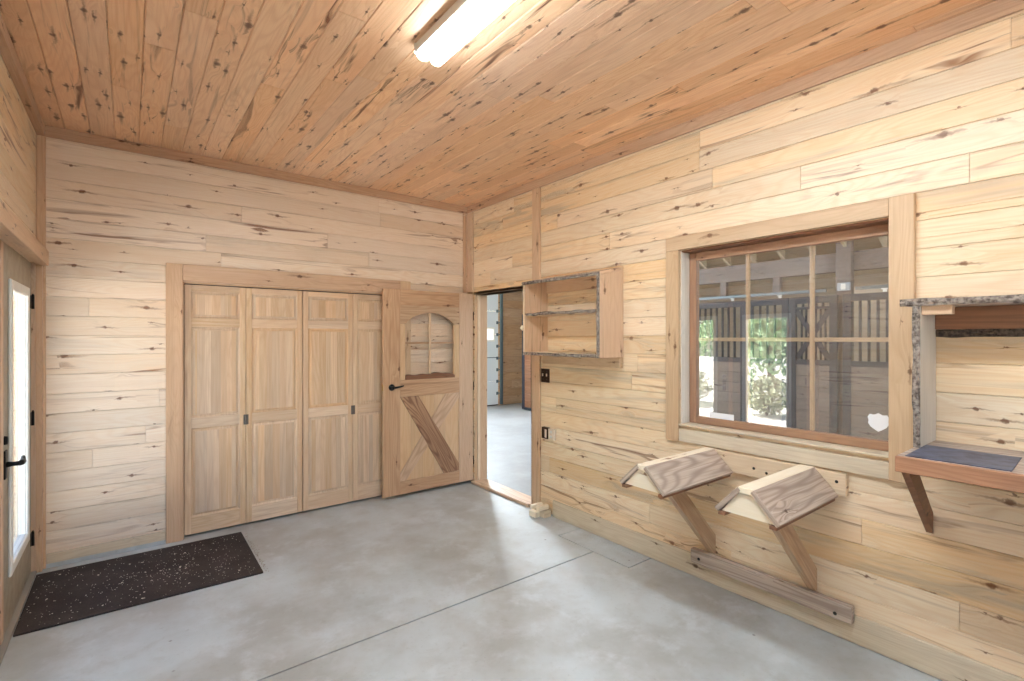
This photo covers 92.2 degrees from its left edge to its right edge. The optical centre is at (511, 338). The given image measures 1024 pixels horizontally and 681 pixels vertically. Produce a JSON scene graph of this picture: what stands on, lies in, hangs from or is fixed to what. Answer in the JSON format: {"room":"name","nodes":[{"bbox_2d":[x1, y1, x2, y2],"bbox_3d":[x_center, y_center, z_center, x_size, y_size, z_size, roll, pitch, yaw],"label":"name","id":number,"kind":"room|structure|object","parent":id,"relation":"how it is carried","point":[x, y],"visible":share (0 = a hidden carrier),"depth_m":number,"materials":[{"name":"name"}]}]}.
{"room":"farm building","nodes":[
{"label":"farm building","id":0,"kind":"room"},
{"bbox_2d":[0,54,35,521],"bbox_3d":[-1.586,0.108,1.131,0.140,3.100,5.468,0,0,-38],"label":"wall","id":1,"kind":"structure","parent":0,"point":[17,132],"depth_m":2.77,"materials":[{"name":"brown wood"}]},
{"bbox_2d":[0,240,3,644],"bbox_3d":[-2.568,0.518,2.481,0.006,2.020,0.056,0,0,-38],"label":"door frame","id":2,"kind":"structure","parent":1,"relation":"attached to","point":[1,241],"depth_m":2.46,"materials":[{"name":"brown wood"}]},
{"bbox_2d":[0,571,36,665],"bbox_3d":[-2.580,1.548,2.473,0.078,0.019,1.968,0,0,-38],"label":"trim","id":3,"kind":"structure","parent":1,"relation":"attached to","point":[10,629],"depth_m":2.73,"materials":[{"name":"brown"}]},
{"bbox_2d":[4,243,33,633],"bbox_3d":[-2.871,0.518,2.893,0.119,2.036,0.964,0,0,-38],"label":"door","id":4,"kind":"structure","parent":1,"relation":"in","point":[18,536],"depth_m":2.89,"materials":[{"name":"white paint"}]},
{"bbox_2d":[0,12,44,135],"bbox_3d":[-1.502,-1.404,1.172,0.041,0.074,5.430,0,0,-38],"label":"trim","id":5,"kind":"structure","parent":1,"relation":"attached to","point":[8,53],"depth_m":2.61,"materials":[{"name":"brown wood"}]},
{"bbox_2d":[0,199,48,265],"bbox_3d":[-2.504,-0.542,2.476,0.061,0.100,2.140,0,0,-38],"label":"trim","id":6,"kind":"structure","parent":1,"relation":"attached to","point":[12,229],"depth_m":2.53,"materials":[{"name":"brown wood"}]},
{"bbox_2d":[35,265,42,572],"bbox_3d":[-3.160,0.532,3.296,0.032,2.047,0.040,0,0,-38],"label":"trim","id":7,"kind":"structure","parent":1,"relation":"attached to","point":[38,268],"depth_m":3.28,"materials":[{"name":"brown wood"}]},
{"bbox_2d":[46,137,466,553],"bbox_3d":[-1.881,0.108,4.418,3.750,3.100,0.120,0,0,-38],"label":"wall","id":8,"kind":"structure","parent":0,"point":[115,219],"depth_m":3.66,"materials":[{"name":"brown wood"}]},
{"bbox_2d":[30,262,35,571],"bbox_3d":[-3.215,0.524,3.265,0.090,2.064,0.060,0,0,-38],"label":"trim","id":9,"kind":"structure","parent":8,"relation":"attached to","point":[33,264],"depth_m":3.26,"materials":[{"name":"brown wood"}]},
{"bbox_2d":[36,135,45,568],"bbox_3d":[-3.173,0.094,3.324,0.046,2.920,0.019,0,0,-38],"label":"trim","id":10,"kind":"structure","parent":8,"relation":"attached to","point":[40,140],"depth_m":3.32,"materials":[{"name":"brown wood"}]},
{"bbox_2d":[46,531,165,563],"bbox_3d":[-2.892,1.493,3.542,0.663,0.066,0.019,0,0,-38],"label":"baseboard","id":11,"kind":"structure","parent":8,"relation":"attached to","point":[69,554],"depth_m":3.52,"materials":[{"name":"brown wood"}]},
{"bbox_2d":[46,540,165,567],"bbox_3d":[-2.894,1.542,3.545,0.663,0.030,0.013,0,0,-38],"label":"trim","id":12,"kind":"structure","parent":8,"relation":"attached to","point":[113,552],"depth_m":3.52,"materials":[{"name":"wood"}]},
{"bbox_2d":[166,263,182,543],"bbox_3d":[-2.587,0.490,3.778,0.106,2.133,0.021,0,0,-38],"label":"trim","id":13,"kind":"structure","parent":8,"relation":"attached to","point":[174,271],"depth_m":3.77,"materials":[{"name":"brown wood"}]},
{"bbox_2d":[183,283,183,538],"bbox_3d":[-2.585,0.563,3.869,0.009,1.988,0.118,0,0,-38],"label":"trim","id":14,"kind":"structure","parent":8,"relation":"attached to","point":[183,283],"depth_m":3.82,"materials":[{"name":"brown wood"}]},
{"bbox_2d":[184,284,245,534],"bbox_3d":[-2.400,0.558,3.996,0.428,1.964,0.032,0,0,-38],"label":"door","id":15,"kind":"structure","parent":8,"relation":"in","point":[214,316],"depth_m":3.98,"materials":[{"name":"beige wood"}]},
{"bbox_2d":[36,125,466,213],"bbox_3d":[-1.838,-1.404,4.362,3.430,0.074,0.019,0,0,-38],"label":"trim","id":16,"kind":"structure","parent":8,"relation":"attached to","point":[51,132],"depth_m":4.01,"materials":[{"name":"brown wood"}]},
{"bbox_2d":[243,288,301,522],"bbox_3d":[-2.057,0.554,4.256,0.468,1.971,0.044,0,0,-38],"label":"door","id":17,"kind":"structure","parent":8,"relation":"in","point":[272,419],"depth_m":4.25,"materials":[{"name":"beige wood"}]},
{"bbox_2d":[184,283,376,294],"bbox_3d":[-1.868,-0.428,4.412,1.785,0.006,0.025,0,0,-38],"label":"trim","id":18,"kind":"structure","parent":8,"relation":"attached to","point":[184,283],"depth_m":4.28,"materials":[{"name":"beige wood"}]},
{"bbox_2d":[183,264,400,294],"bbox_3d":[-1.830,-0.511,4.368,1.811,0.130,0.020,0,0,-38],"label":"trim","id":19,"kind":"structure","parent":8,"relation":"attached to","point":[194,273],"depth_m":4.24,"materials":[{"name":"brown wood"}]},
{"bbox_2d":[302,291,352,510],"bbox_3d":[-1.694,0.558,4.545,0.447,1.964,0.032,0,0,-38],"label":"door","id":20,"kind":"structure","parent":8,"relation":"in","point":[327,318],"depth_m":4.52,"materials":[{"name":"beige wood"}]},
{"bbox_2d":[351,294,381,500],"bbox_3d":[-1.344,0.554,4.810,0.466,1.971,0.044,0,0,-38],"label":"door","id":21,"kind":"structure","parent":8,"relation":"in","point":[366,409],"depth_m":4.76,"materials":[{"name":"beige wood"}]},
{"bbox_2d":[401,281,410,494],"bbox_3d":[-1.072,0.490,4.958,0.109,2.133,0.020,0,0,-38],"label":"trim","id":22,"kind":"structure","parent":8,"relation":"attached to","point":[405,285],"depth_m":4.96,"materials":[{"name":"brown wood"}]},
{"bbox_2d":[463,213,466,292],"bbox_3d":[-0.517,-0.934,5.390,0.042,0.864,0.019,0,0,-38],"label":"trim","id":23,"kind":"structure","parent":8,"relation":"attached to","point":[464,214],"depth_m":5.38,"materials":[{"name":"brown wood"}]},
{"bbox_2d":[0,403,942,680],"bbox_3d":[1.764,1.618,5.595,11.030,0.120,12.500,0,0,-38],"label":"floor","id":24,"kind":"structure","parent":0,"point":[459,581],"depth_m":2.76,"materials":[{"name":"concrete"}]},
{"bbox_2d":[13,532,262,636],"bbox_3d":[-2.381,1.552,3.254,1.188,0.010,0.867,0,0,-38],"label":"rubber mat","id":25,"kind":"object","parent":24,"relation":"on","point":[223,560],"visible":1,"depth_m":3.15,"materials":[{"name":"black rubber"}]},
{"bbox_2d":[28,536,239,618],"bbox_3d":[-2.391,1.546,3.252,1.139,0.002,0.791,0,0,-38],"label":"debris","id":26,"kind":"object","parent":25,"relation":"on","point":[233,536],"visible":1,"depth_m":3.22,"materials":[{"name":"beige plant"}]},
{"bbox_2d":[246,536,268,571],"bbox_3d":[-1.875,1.556,3.622,0.051,0.002,0.816,0,0,-38],"label":"debris","id":27,"kind":"object","parent":24,"relation":"on","point":[246,536],"visible":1,"depth_m":3.56,"materials":[{"name":"grey"}]},
{"bbox_2d":[522,314,530,409],"bbox_3d":[0.668,0.503,10.260,0.050,2.070,1.410,0,0,-38],"label":"stall","id":28,"kind":"object","parent":24,"relation":"on","point":[526,359],"visible":0.19,"depth_m":10.69,"materials":[{"name":"brown wood"}]},
{"bbox_2d":[529,509,539,517],"bbox_3d":[0.196,1.533,4.324,0.050,0.049,0.090,0,0,-38],"label":"wood block","id":29,"kind":"object","parent":24,"relation":"on","point":[532,512],"visible":0.98,"depth_m":4.30,"materials":[{"name":"brown wood"}]},
{"bbox_2d":[535,508,550,517],"bbox_3d":[0.264,1.528,4.349,0.080,0.059,0.152,0,0,-38],"label":"wood block","id":30,"kind":"object","parent":24,"relation":"on","point":[546,513],"visible":0.58,"depth_m":4.29,"materials":[{"name":"brown wood"}]},
{"bbox_2d":[530,502,542,508],"bbox_3d":[0.217,1.479,4.371,0.124,0.035,0.035,0,0,-38],"label":"wood block","id":31,"kind":"object","parent":30,"relation":"on","point":[532,506],"visible":0.76,"depth_m":4.35,"materials":[{"name":"brown wood"}]},
{"bbox_2d":[536,504,548,511],"bbox_3d":[0.266,1.477,4.311,0.120,0.039,0.038,0,0,-38],"label":"wood block","id":32,"kind":"object","parent":30,"relation":"on","point":[544,506],"visible":1,"depth_m":4.29,"materials":[{"name":"brown wood"}]},
{"bbox_2d":[699,301,745,421],"bbox_3d":[2.761,0.503,7.571,0.050,2.070,1.705,0,0,-38],"label":"stall","id":33,"kind":"object","parent":24,"relation":"on","point":[721,390],"visible":0.38,"depth_m":7.15,"materials":[{"name":"brown wood"}]},
{"bbox_2d":[699,284,888,300],"bbox_3d":[3.801,-0.577,6.229,0.031,0.080,6.400,0,0,-38],"label":"door track","id":34,"kind":"object","parent":33,"relation":"attached to","point":[885,287],"visible":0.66,"depth_m":6.49,"materials":[{"name":"grey metal"}]},
{"bbox_2d":[750,298,788,426],"bbox_3d":[3.458,0.503,6.675,0.050,2.070,0.555,0,0,-38],"label":"stall","id":35,"kind":"object","parent":24,"relation":"on","point":[769,377],"visible":0.7,"depth_m":6.64,"materials":[{"name":"black metal"}]},
{"bbox_2d":[789,295,837,433],"bbox_3d":[3.803,0.503,6.234,0.053,2.070,0.555,0,0,-38],"label":"stall","id":36,"kind":"object","parent":24,"relation":"on","point":[826,370],"visible":0.67,"depth_m":6.19,"materials":[{"name":"brown wood"}]},
{"bbox_2d":[836,240,853,434],"bbox_3d":[4.073,0.048,6.038,0.098,3.019,0.165,0,0,-38],"label":"pillar","id":37,"kind":"structure","parent":24,"relation":"on","point":[844,255],"depth_m":6.02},
{"bbox_2d":[699,247,888,284],"bbox_3d":[3.754,-0.950,6.604,0.090,0.235,11.350,0,0,-38],"label":"beam","id":38,"kind":"structure","parent":37,"relation":"attached to","point":[877,258],"depth_m":6.58,"materials":[{"name":"wood"}]},
{"bbox_2d":[720,283,727,295],"bbox_3d":[3.167,-0.714,7.358,0.070,0.234,0.090,0,0,-38],"label":"post","id":39,"kind":"object","parent":38,"relation":"attached to","point":[723,286],"visible":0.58,"depth_m":7.33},
{"bbox_2d":[773,277,781,291],"bbox_3d":[3.634,-0.714,6.758,0.070,0.234,0.090,0,0,-38],"label":"electrical box","id":40,"kind":"object","parent":38,"relation":"attached to","point":[777,282],"visible":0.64,"depth_m":6.73,"materials":[{"name":"grey metal"}]},
{"bbox_2d":[837,282,850,290],"bbox_3d":[4.021,-0.629,5.976,0.056,0.095,0.130,0,0,-38],"label":"junction box","id":41,"kind":"object","parent":37,"relation":"attached to","point":[845,286],"visible":1,"depth_m":5.95,"materials":[{"name":"grey"}]},
{"bbox_2d":[843,292,888,440],"bbox_3d":[4.305,0.503,5.586,0.050,2.070,0.965,0,0,-38],"label":"stall","id":42,"kind":"object","parent":24,"relation":"on","point":[868,394],"visible":0.34,"depth_m":5.79,"materials":[{"name":"wood"}]},
{"bbox_2d":[0,0,997,206],"bbox_3d":[-0.228,-1.522,2.163,3.590,0.160,5.730,0,0,-38],"label":"ceiling","id":43,"kind":"structure","parent":0,"point":[333,90],"depth_m":2.67,"materials":[{"name":"brown wood"}]},
{"bbox_2d":[414,0,514,65],"bbox_3d":[0.337,-1.403,1.485,0.158,0.075,2.445,0,0,-38],"label":"ceiling light","id":44,"kind":"object","parent":43,"relation":"attached to","point":[464,19],"visible":1,"depth_m":2.19,"materials":[{"name":"white plastic"}]},
{"bbox_2d":[498,291,522,404],"bbox_3d":[-0.482,-1.042,11.487,7.140,5.200,0.120,0,0,-38],"label":"wall","id":45,"kind":"structure","parent":0,"point":[512,302],"depth_m":11.78,"materials":[{"name":"brown wood"}]},
{"bbox_2d":[487,294,502,405],"bbox_3d":[-1.422,0.186,10.679,2.985,2.739,0.120,0,0,-38],"label":"door","id":46,"kind":"structure","parent":45,"relation":"in","point":[492,300],"depth_m":11.49,"materials":[{"name":"white"}]},
{"bbox_2d":[467,10,1023,677],"bbox_3d":[1.209,-0.702,3.369,0.160,4.720,5.570,0,0,-38],"label":"wall","id":47,"kind":"structure","parent":0,"point":[941,122],"depth_m":2.56,"materials":[{"name":"brown wood"}]},
{"bbox_2d":[382,288,473,497],"bbox_3d":[-0.814,0.521,5.008,1.022,2.002,0.104,0,0,-37],"label":"door","id":48,"kind":"structure","parent":47,"relation":"in","point":[427,419],"depth_m":4.98,"materials":[{"name":"brown wood"}]},
{"bbox_2d":[467,212,473,292],"bbox_3d":[-0.453,-0.934,5.358,0.019,0.864,0.110,0,0,-38],"label":"trim","id":49,"kind":"structure","parent":47,"relation":"attached to","point":[470,217],"depth_m":5.34,"materials":[{"name":"brown wood"}]},
{"bbox_2d":[477,295,479,479],"bbox_3d":[-0.359,0.527,5.325,0.033,1.997,0.014,0,0,-38],"label":"trim","id":50,"kind":"structure","parent":47,"relation":"attached to","point":[478,296],"depth_m":5.31,"materials":[{"name":"brown wood"}]},
{"bbox_2d":[474,295,486,479],"bbox_3d":[-0.343,0.527,5.362,0.158,1.999,0.024,0,0,-38],"label":"trim","id":51,"kind":"structure","parent":47,"relation":"attached to","point":[483,298],"depth_m":5.36,"materials":[{"name":"brown wood"}]},
{"bbox_2d":[474,286,522,294],"bbox_3d":[-0.055,-0.487,4.992,0.158,0.030,0.961,0,0,-38],"label":"trim","id":52,"kind":"structure","parent":47,"relation":"attached to","point":[483,293],"depth_m":5.00,"materials":[{"name":"brown wood"}]},
{"bbox_2d":[471,478,530,506],"bbox_3d":[-0.076,1.542,4.975,0.175,0.029,0.958,0,0,-38],"label":"threshold","id":53,"kind":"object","parent":47,"relation":"attached to","point":[511,494],"depth_m":4.93,"materials":[{"name":"brown wood"}]},
{"bbox_2d":[531,355,531,503],"bbox_3d":[0.250,0.527,4.600,0.158,2.059,0.033,0,0,-38],"label":"trim","id":54,"kind":"structure","parent":47,"relation":"attached to","point":[531,355],"depth_m":4.56,"materials":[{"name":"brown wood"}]},
{"bbox_2d":[532,187,540,503],"bbox_3d":[0.223,0.096,4.489,0.019,2.924,0.105,0,0,-38],"label":"trim","id":55,"kind":"structure","parent":47,"relation":"attached to","point":[536,193],"depth_m":4.47,"materials":[{"name":"brown wood"}]},
{"bbox_2d":[541,368,549,382],"bbox_3d":[0.293,0.330,4.401,0.015,0.122,0.113,0,0,-38],"label":"light switch","id":56,"kind":"object","parent":47,"relation":"attached to","point":[545,373],"visible":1,"depth_m":4.40,"materials":[{"name":"brown plastic"}]},
{"bbox_2d":[542,426,555,440],"bbox_3d":[0.323,0.836,4.346,0.036,0.100,0.160,0,0,-38],"label":"wall outlet","id":57,"kind":"object","parent":47,"relation":"attached to","point":[547,433],"visible":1,"depth_m":4.33,"materials":[{"name":"brown plastic"}]},
{"bbox_2d":[520,267,622,367],"bbox_3d":[0.450,-0.161,3.978,0.288,0.764,0.904,0,0,-38],"label":"wall shelf","id":58,"kind":"object","parent":47,"relation":"attached to","point":[608,311],"visible":1,"depth_m":3.86,"materials":[{"name":"brown wood"}]},
{"bbox_2d":[666,250,679,440],"bbox_3d":[1.096,0.047,3.358,0.029,1.282,0.097,0,0,-38],"label":"trim","id":59,"kind":"structure","parent":47,"relation":"attached to","point":[672,257],"depth_m":3.34,"materials":[{"name":"brown wood"}]},
{"bbox_2d":[467,0,1023,213],"bbox_3d":[1.181,-1.404,3.258,0.019,0.074,5.430,0,0,-38],"label":"trim","id":60,"kind":"structure","parent":47,"relation":"attached to","point":[996,10],"depth_m":2.71,"materials":[{"name":"brown wood"}]},
{"bbox_2d":[697,446,847,496],"bbox_3d":[1.468,0.756,2.870,0.041,0.120,0.838,0,0,-38],"label":"board","id":61,"kind":"object","parent":47,"relation":"attached to","point":[739,463],"visible":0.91,"depth_m":2.85,"materials":[{"name":"brown wood"}]},
{"bbox_2d":[620,447,732,553],"bbox_3d":[0.993,1.024,2.914,0.736,0.670,0.306,0,0,-38],"label":"rack","id":62,"kind":"object","parent":61,"relation":"attached to","point":[670,476],"visible":1,"depth_m":2.84,"materials":[{"name":"brown wood"}]},
{"bbox_2d":[715,464,838,590],"bbox_3d":[1.349,1.023,2.478,0.710,0.674,0.306,0,0,-38],"label":"rack","id":63,"kind":"object","parent":61,"relation":"attached to","point":[779,499],"visible":1,"depth_m":2.37,"materials":[{"name":"brown wood"}]},
{"bbox_2d":[691,547,853,624],"bbox_3d":[1.452,1.404,2.859,0.041,0.088,0.905,0,0,-38],"label":"board","id":64,"kind":"object","parent":47,"relation":"attached to","point":[832,607],"visible":1,"depth_m":2.78,"materials":[{"name":"brown wood"}]},
{"bbox_2d":[666,198,888,251],"bbox_3d":[1.453,-0.639,2.900,0.029,0.090,1.259,0,0,-38],"label":"trim","id":65,"kind":"structure","parent":47,"relation":"attached to","point":[876,209],"depth_m":2.76,"materials":[{"name":"brown wood"}]},
{"bbox_2d":[679,218,888,457],"bbox_3d":[1.563,-0.005,2.893,0.182,1.174,1.211,0,0,-38],"label":"window","id":66,"kind":"structure","parent":47,"relation":"in","point":[690,417],"depth_m":3.01,"materials":[{"name":"brown wood"}]},
{"bbox_2d":[710,412,733,420],"bbox_3d":[1.361,0.511,3.204,0.001,0.050,0.166,0,0,-38],"label":"sticker","id":67,"kind":"object","parent":66,"relation":"attached to","point":[712,414],"visible":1,"depth_m":3.20,"materials":[{"name":"white paper"}]},
{"bbox_2d":[868,413,888,431],"bbox_3d":[1.883,0.431,2.534,0.001,0.096,0.094,0,0,-38],"label":"sticker","id":68,"kind":"object","parent":66,"relation":"attached to","point":[879,422],"visible":0.9,"depth_m":2.53,"materials":[{"name":"white paper"}]},
{"bbox_2d":[679,428,888,479],"bbox_3d":[1.486,0.645,2.864,0.021,0.085,1.161,0,0,-38],"label":"trim","id":69,"kind":"structure","parent":47,"relation":"attached to","point":[835,461],"depth_m":2.75,"materials":[{"name":"brown wood"}]},
{"bbox_2d":[553,500,1023,680],"bbox_3d":[1.604,1.484,2.714,0.019,0.143,4.050,0,0,-38],"label":"baseboard","id":70,"kind":"structure","parent":47,"relation":"attached to","point":[936,661],"depth_m":2.62,"materials":[{"name":"brown wood"}]},
{"bbox_2d":[889,193,915,483],"bbox_3d":[1.869,0.002,2.362,0.033,1.373,0.100,0,0,-38],"label":"trim","id":71,"kind":"structure","parent":47,"relation":"attached to","point":[902,208],"depth_m":2.35,"materials":[{"name":"brown wood"}]},
{"bbox_2d":[895,294,1023,532],"bbox_3d":[2.011,0.365,1.783,0.518,1.075,0.980,0,0,-38],"label":"shelf","id":72,"kind":"object","parent":47,"relation":"attached to","point":[998,315],"visible":1,"depth_m":2.11,"materials":[{"name":"brown wood"}]},
{"bbox_2d":[905,445,1021,471],"bbox_3d":[1.784,0.467,1.947,0.318,0.003,0.302,0,0,-38],"label":"liner","id":73,"kind":"object","parent":72,"relation":"on","point":[937,453],"visible":1,"depth_m":1.93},
{"bbox_2d":[699,273,888,378],"bbox_3d":[5.942,0.083,8.718,0.100,2.950,12.500,0,0,-38],"label":"wall","id":74,"kind":"structure","parent":0,"point":[829,284],"depth_m":9.50,"materials":[{"name":"brown wood"}]},
{"bbox_2d":[699,236,888,288],"bbox_3d":[3.036,-2.124,6.964,7.140,2.065,13.300,0,0,-38],"label":"ceiling","id":75,"kind":"structure","parent":0,"point":[869,243],"depth_m":7.30,"materials":[{"name":"brown wood"}]},
{"bbox_2d":[699,260,706,268],"bbox_3d":[1.438,-2.100,6.360,3.865,2.067,0.038,0,0,-38],"label":"rafter","id":76,"kind":"object","parent":75,"relation":"attached to","point":[703,264],"visible":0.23,"depth_m":7.49,"materials":[{"name":"brown wood"}]},
{"bbox_2d":[721,257,730,265],"bbox_3d":[1.671,-2.100,6.061,3.865,2.067,0.038,0,0,-38],"label":"rafter","id":77,"kind":"object","parent":75,"relation":"attached to","point":[727,260],"visible":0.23,"depth_m":7.20,"materials":[{"name":"brown wood"}]},
{"bbox_2d":[750,254,756,262],"bbox_3d":[1.903,-2.100,5.763,3.865,2.067,0.038,0,0,-38],"label":"rafter","id":78,"kind":"object","parent":75,"relation":"attached to","point":[753,257],"visible":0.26,"depth_m":6.90,"materials":[{"name":"brown wood"}]},
{"bbox_2d":[776,250,784,259],"bbox_3d":[2.135,-2.100,5.465,3.865,2.067,0.038,0,0,-38],"label":"rafter","id":79,"kind":"object","parent":75,"relation":"attached to","point":[781,253],"visible":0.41,"depth_m":6.59,"materials":[{"name":"brown wood"}]},
{"bbox_2d":[878,236,886,246],"bbox_3d":[2.831,-2.100,4.570,3.865,2.067,0.038,0,0,-38],"label":"rafter","id":80,"kind":"object","parent":75,"relation":"attached to","point":[883,239],"visible":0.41,"depth_m":5.70,"materials":[{"name":"brown wood"}]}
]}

